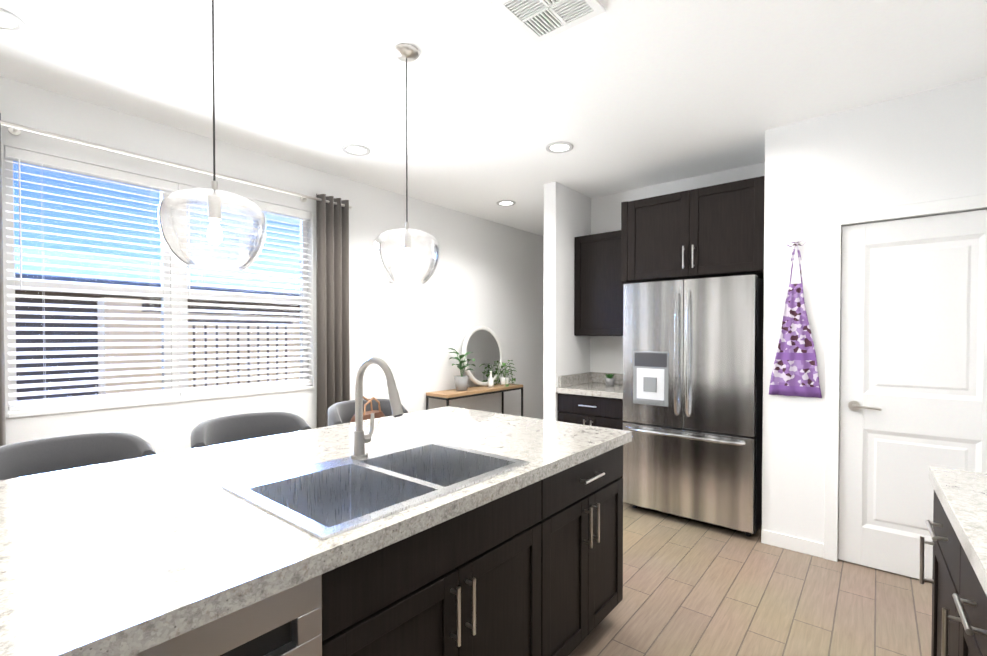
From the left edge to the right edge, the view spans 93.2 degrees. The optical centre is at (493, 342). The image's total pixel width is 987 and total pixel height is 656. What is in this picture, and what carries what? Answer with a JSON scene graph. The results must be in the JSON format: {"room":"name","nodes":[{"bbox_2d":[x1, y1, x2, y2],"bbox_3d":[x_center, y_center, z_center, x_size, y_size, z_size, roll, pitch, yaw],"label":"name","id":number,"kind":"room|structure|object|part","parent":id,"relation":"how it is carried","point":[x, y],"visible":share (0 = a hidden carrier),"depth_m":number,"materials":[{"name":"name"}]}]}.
{"room":"kitchen","nodes":[
{"label":"kitchen","id":0,"kind":"room"},
{"bbox_2d":[0,76,543,454],"bbox_3d":[-1.759,-0.037,3.529,0.150,2.720,9.900,1,1,40],"label":"wall","id":1,"kind":"structure","parent":0,"point":[489,274],"depth_m":4.12,"materials":[{"name":"paint"}]},
{"bbox_2d":[4,159,307,411],"bbox_3d":[-2.088,-0.337,3.173,0.060,1.410,1.720,1,1,40],"label":"window","id":2,"kind":"structure","parent":1,"relation":"in","point":[9,182],"depth_m":3.08,"materials":[{"name":"plastic"}]},
{"bbox_2d":[4,146,179,410],"bbox_3d":[-2.329,-0.337,2.771,0.069,1.392,0.780,1,1,40],"label":"window blinds","id":3,"kind":"object","parent":2,"relation":"attached to","point":[30,157],"visible":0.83,"depth_m":2.71,"materials":[{"name":"white plastic"}]},
{"bbox_2d":[177,184,311,395],"bbox_3d":[-1.783,-0.346,3.433,0.069,1.392,0.920,1,1,40],"label":"window blinds","id":4,"kind":"object","parent":2,"relation":"attached to","point":[282,210],"visible":0.75,"depth_m":3.42,"materials":[{"name":"white plastic"}]},
{"bbox_2d":[8,385,313,417],"bbox_3d":[-2.034,0.377,3.140,0.095,0.024,1.722,1,1,40],"label":"window sill","id":5,"kind":"structure","parent":1,"relation":"attached to","point":[34,412],"depth_m":2.91,"materials":[{"name":"white paint"}]},
{"bbox_2d":[0,113,351,445],"bbox_3d":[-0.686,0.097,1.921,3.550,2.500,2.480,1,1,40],"label":"curtain","id":6,"kind":"object","parent":1,"relation":"attached to","point":[332,288],"visible":0.67,"depth_m":3.77,"materials":[{"name":"fabric"}]},
{"bbox_2d":[0,0,986,235],"bbox_3d":[-0.058,-1.416,2.105,4.800,0.080,9.900,1,1,40],"label":"ceiling","id":7,"kind":"structure","parent":0,"point":[622,95],"depth_m":2.42,"materials":[{"name":"paint"}]},
{"bbox_2d":[0,8,26,32],"bbox_3d":[-2.104,-1.367,1.965,0.196,0.008,0.196,1,1,40],"label":"recessed light","id":8,"kind":"object","parent":7,"relation":"in","point":[8,21],"visible":1,"depth_m":2.00,"materials":[{"name":"white plastic"}]},
{"bbox_2d":[158,0,265,271],"bbox_3d":[-0.933,-0.807,1.556,0.312,1.119,0.312,1,1,40],"label":"pendant light","id":9,"kind":"object","parent":7,"relation":"hanging from","point":[214,200],"visible":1,"depth_m":1.54,"materials":[{"name":"clear glass"}]},
{"bbox_2d":[342,144,369,155],"bbox_3d":[-0.994,-1.389,3.376,0.196,0.008,0.196,1,1,40],"label":"recessed light","id":10,"kind":"object","parent":7,"relation":"in","point":[355,149],"visible":0.94,"depth_m":3.37,"materials":[{"name":"white plastic"}]},
{"bbox_2d":[373,44,439,284],"bbox_3d":[-0.412,-0.829,2.219,0.312,1.094,0.312,1,1,40],"label":"pendant light","id":11,"kind":"object","parent":7,"relation":"hanging from","point":[407,53],"visible":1,"depth_m":2.18,"materials":[{"name":"clear glass"}]},
{"bbox_2d":[496,200,515,205],"bbox_3d":[0.128,-1.409,4.730,0.196,0.008,0.196,1,1,40],"label":"recessed light","id":12,"kind":"object","parent":7,"relation":"in","point":[506,203],"visible":0.98,"depth_m":4.73,"materials":[{"name":"white plastic"}]},
{"bbox_2d":[491,0,605,43],"bbox_3d":[0.225,-1.365,1.895,0.335,0.012,0.335,1,1,40],"label":"ceiling vent","id":13,"kind":"object","parent":7,"relation":"in","point":[538,21],"visible":0.94,"depth_m":1.94,"materials":[{"name":"white metal"}]},
{"bbox_2d":[546,141,572,152],"bbox_3d":[0.471,-1.388,3.329,0.196,0.008,0.196,1,1,40],"label":"recessed light","id":14,"kind":"object","parent":7,"relation":"in","point":[559,147],"visible":1,"depth_m":3.33,"materials":[{"name":"white plastic"}]},
{"bbox_2d":[543,182,590,420],"bbox_3d":[1.465,-0.064,5.313,0.125,2.720,3.045,1,1,40],"label":"wall","id":15,"kind":"structure","parent":0,"point":[567,221],"depth_m":4.17,"materials":[{"name":"paint"}]},
{"bbox_2d":[557,372,591,387],"bbox_3d":[0.767,0.346,4.348,0.026,0.100,0.569,1,1,40],"label":"backsplash","id":16,"kind":"structure","parent":15,"relation":"attached to","point":[580,378],"depth_m":4.32,"materials":[{"name":"grey stone"}]},
{"bbox_2d":[590,162,764,373],"bbox_3d":[2.145,-0.039,3.693,3.235,2.720,0.120,1,1,40],"label":"wall","id":17,"kind":"structure","parent":0,"point":[606,354],"depth_m":4.41,"materials":[{"name":"paint"}]},
{"bbox_2d":[574,230,622,335],"bbox_3d":[1.077,-0.518,4.273,0.583,0.920,0.326,1,1,40],"label":"upper cabinet","id":18,"kind":"object","parent":17,"relation":"attached to","point":[598,290],"depth_m":4.18,"materials":[{"name":"brown wood"}]},
{"bbox_2d":[592,372,622,383],"bbox_3d":[1.190,0.345,4.386,0.631,0.100,0.027,1,1,40],"label":"backsplash","id":19,"kind":"structure","parent":17,"relation":"attached to","point":[597,377],"depth_m":4.47,"materials":[{"name":"grey stone"}]},
{"bbox_2d":[620,193,675,283],"bbox_3d":[1.442,-0.803,3.786,0.588,0.635,0.606,1,1,40],"label":"upper cabinet","id":20,"kind":"object","parent":17,"relation":"attached to","point":[648,225],"depth_m":3.60,"materials":[{"name":"brown wood"}]},
{"bbox_2d":[676,176,764,279],"bbox_3d":[1.784,-0.799,3.504,0.545,0.635,0.606,1,1,40],"label":"upper cabinet","id":21,"kind":"object","parent":17,"relation":"attached to","point":[711,231],"depth_m":3.27,"materials":[{"name":"brown wood"}]},
{"bbox_2d":[569,502,931,655],"bbox_3d":[-0.058,1.374,2.147,4.800,0.060,9.900,1,1,40],"label":"floor","id":22,"kind":"structure","parent":0,"point":[691,587],"depth_m":2.40,"materials":[{"name":"brown wood"}]},
{"bbox_2d":[0,432,155,479],"bbox_3d":[-1.556,0.864,1.715,0.479,0.976,0.546,1,1,40],"label":"chair","id":23,"kind":"object","parent":22,"relation":"on","point":[37,456],"visible":0.17,"depth_m":1.85,"materials":[{"name":"fabric"}]},
{"bbox_2d":[190,412,310,448],"bbox_3d":[-1.132,0.856,2.235,0.473,0.976,0.546,1,1,40],"label":"chair","id":24,"kind":"object","parent":22,"relation":"on","point":[226,429],"visible":0.27,"depth_m":2.36,"materials":[{"name":"fabric"}]},
{"bbox_2d":[0,417,631,655],"bbox_3d":[-0.552,0.920,1.485,0.932,0.868,2.660,1,1,40],"label":"kitchen island","id":25,"kind":"object","parent":22,"relation":"on","point":[449,531],"depth_m":1.18,"materials":[{"name":"white stone"}]},
{"bbox_2d":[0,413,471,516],"bbox_3d":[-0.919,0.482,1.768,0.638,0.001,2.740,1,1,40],"label":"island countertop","id":26,"kind":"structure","parent":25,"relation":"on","point":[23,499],"depth_m":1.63,"materials":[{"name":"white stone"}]},
{"bbox_2d":[244,461,443,544],"bbox_3d":[-0.446,0.534,1.377,0.449,0.202,0.361,1,1,40],"label":"sink","id":27,"kind":"object","parent":26,"relation":"in","point":[332,504],"depth_m":1.49,"materials":[{"name":"grey metal"}]},
{"bbox_2d":[350,357,403,459],"bbox_3d":[-0.401,0.240,1.676,0.275,0.377,0.109,1,1,40],"label":"faucet","id":28,"kind":"object","parent":26,"relation":"on","point":[360,439],"depth_m":1.71,"materials":[{"name":"silver metal"}]},
{"bbox_2d":[360,441,519,500],"bbox_3d":[-0.202,0.529,1.672,0.449,0.202,0.361,1,1,40],"label":"sink","id":29,"kind":"object","parent":26,"relation":"in","point":[457,472],"depth_m":1.82,"materials":[{"name":"grey metal"}]},
{"bbox_2d":[328,396,407,425],"bbox_3d":[-0.705,0.827,2.749,0.477,1.019,0.546,1,1,40],"label":"chair","id":30,"kind":"object","parent":22,"relation":"on","point":[343,412],"visible":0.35,"depth_m":2.78,"materials":[{"name":"fabric"}]},
{"bbox_2d":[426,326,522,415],"bbox_3d":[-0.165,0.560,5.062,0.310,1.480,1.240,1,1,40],"label":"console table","id":31,"kind":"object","parent":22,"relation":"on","point":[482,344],"visible":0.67,"depth_m":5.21,"materials":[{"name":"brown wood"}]},
{"bbox_2d":[449,348,475,390],"bbox_3d":[-0.321,0.282,4.832,0.378,0.440,0.327,1,1,40],"label":"plant","id":32,"kind":"object","parent":31,"relation":"on","point":[461,382],"visible":1,"depth_m":4.79,"materials":[{"name":"green plant"}]},
{"bbox_2d":[462,326,502,385],"bbox_3d":[-0.113,0.156,5.285,0.092,0.680,0.680,1,1,40],"label":"mirror","id":33,"kind":"object","parent":31,"relation":"on","point":[485,345],"depth_m":5.26,"materials":[{"name":"clear glass"}]},
{"bbox_2d":[488,371,493,386],"bbox_3d":[-0.029,0.410,5.155,0.071,0.176,0.072,1,1,40],"label":"vase","id":34,"kind":"object","parent":31,"relation":"on","point":[490,382],"visible":1,"depth_m":5.13,"materials":[{"name":"ceramic"}]},
{"bbox_2d":[494,360,518,386],"bbox_3d":[0.178,0.351,5.375,0.208,0.283,0.451,1,1,40],"label":"trailing plant","id":35,"kind":"object","parent":31,"relation":"on","point":[504,380],"visible":0.98,"depth_m":5.35,"materials":[{"name":"green plant"}]},
{"bbox_2d":[556,392,626,477],"bbox_3d":[1.001,0.880,4.168,0.626,0.868,0.616,1,1,40],"label":"base cabinet","id":36,"kind":"object","parent":22,"relation":"on","point":[599,411],"depth_m":3.91,"materials":[{"name":"brown wood"}]},
{"bbox_2d":[556,384,622,399],"bbox_3d":[0.995,0.422,4.150,0.631,0.047,0.642,1,1,40],"label":"countertop","id":37,"kind":"structure","parent":36,"relation":"on","point":[615,392],"depth_m":3.98,"materials":[{"name":"white stone"}]},
{"bbox_2d":[603,374,614,385],"bbox_3d":[1.064,0.338,4.287,0.128,0.116,0.121,1,1,40],"label":"plant","id":38,"kind":"object","parent":37,"relation":"on","point":[609,379],"visible":1,"depth_m":4.26,"materials":[{"name":"green plant"}]},
{"bbox_2d":[623,274,763,535],"bbox_3d":[1.564,0.434,3.602,0.910,1.775,0.749,1,1,40],"label":"fridge","id":39,"kind":"object","parent":22,"relation":"on","point":[692,383],"visible":0.94,"depth_m":3.30,"materials":[{"name":"silver metal"}]},
{"bbox_2d":[919,466,986,655],"bbox_3d":[0.581,0.870,-0.083,0.683,1.015,3.905,1,1,38],"label":"base cabinet","id":40,"kind":"object","parent":22,"relation":"on","point":[958,534],"depth_m":1.26,"materials":[{"name":"brown wood"}]},
{"bbox_2d":[762,125,786,533],"bbox_3d":[2.033,-0.033,3.289,0.120,2.720,0.645,1,1,40],"label":"wall","id":41,"kind":"structure","parent":0,"point":[774,306],"depth_m":3.04,"materials":[{"name":"paint"}]},
{"bbox_2d":[783,76,986,542],"bbox_3d":[2.478,-0.023,2.582,1.467,2.720,0.120,1,1,40],"label":"wall","id":42,"kind":"structure","parent":0,"point":[926,146],"depth_m":2.80,"materials":[{"name":"paint"}]},
{"bbox_2d":[761,529,823,557],"bbox_3d":[1.908,1.286,2.986,0.339,0.090,0.012,1,1,40],"label":"baseboard","id":43,"kind":"structure","parent":42,"relation":"attached to","point":[800,545],"depth_m":2.97,"materials":[{"name":"white wood"}]},
{"bbox_2d":[769,240,821,397],"bbox_3d":[1.907,-0.148,2.945,0.286,0.980,0.045,1,1,40],"label":"apron","id":44,"kind":"object","parent":42,"relation":"hanging from","point":[795,370],"visible":0.96,"depth_m":2.94,"materials":[{"name":"purple fabric"}]},
{"bbox_2d":[824,194,986,561],"bbox_3d":[2.406,0.283,2.636,0.855,2.107,0.136,1,1,40],"label":"door frame","id":45,"kind":"structure","parent":42,"relation":"attached to","point":[836,223],"depth_m":2.83,"materials":[{"name":"white wood"}]},
{"bbox_2d":[838,209,986,578],"bbox_3d":[2.373,0.317,2.589,0.722,2.024,0.101,1,1,40],"label":"pantry door","id":46,"kind":"structure","parent":42,"relation":"in","point":[913,385],"depth_m":2.64,"materials":[{"name":"white wood"}]},
{"bbox_3d":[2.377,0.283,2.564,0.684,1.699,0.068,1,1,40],"label":"handle","id":47,"kind":"part","parent":46,"relation":"part of","materials":[{"name":"silver metal"}]},
{"label":"outside","id":48,"kind":"structure","parent":0,"visible":0},
{"bbox_3d":[-15.693,1.157,19.251,41.310,0.100,60.000,1,1,40],"label":"ground","id":49,"kind":"structure","parent":48,"visible":0},
{"bbox_2d":[14,247,299,400],"bbox_3d":[-9.234,-0.340,10.013,9.900,3.170,28.900,1,1,40],"label":"house","id":50,"kind":"structure","parent":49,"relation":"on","point":[73,279],"depth_m":6.92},
{"bbox_2d":[97,297,299,393],"bbox_3d":[-2.298,0.415,6.411,0.600,1.770,4.750,1,1,40],"label":"fence","id":51,"kind":"object","parent":49,"relation":"on","point":[118,311],"depth_m":5.18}
]}

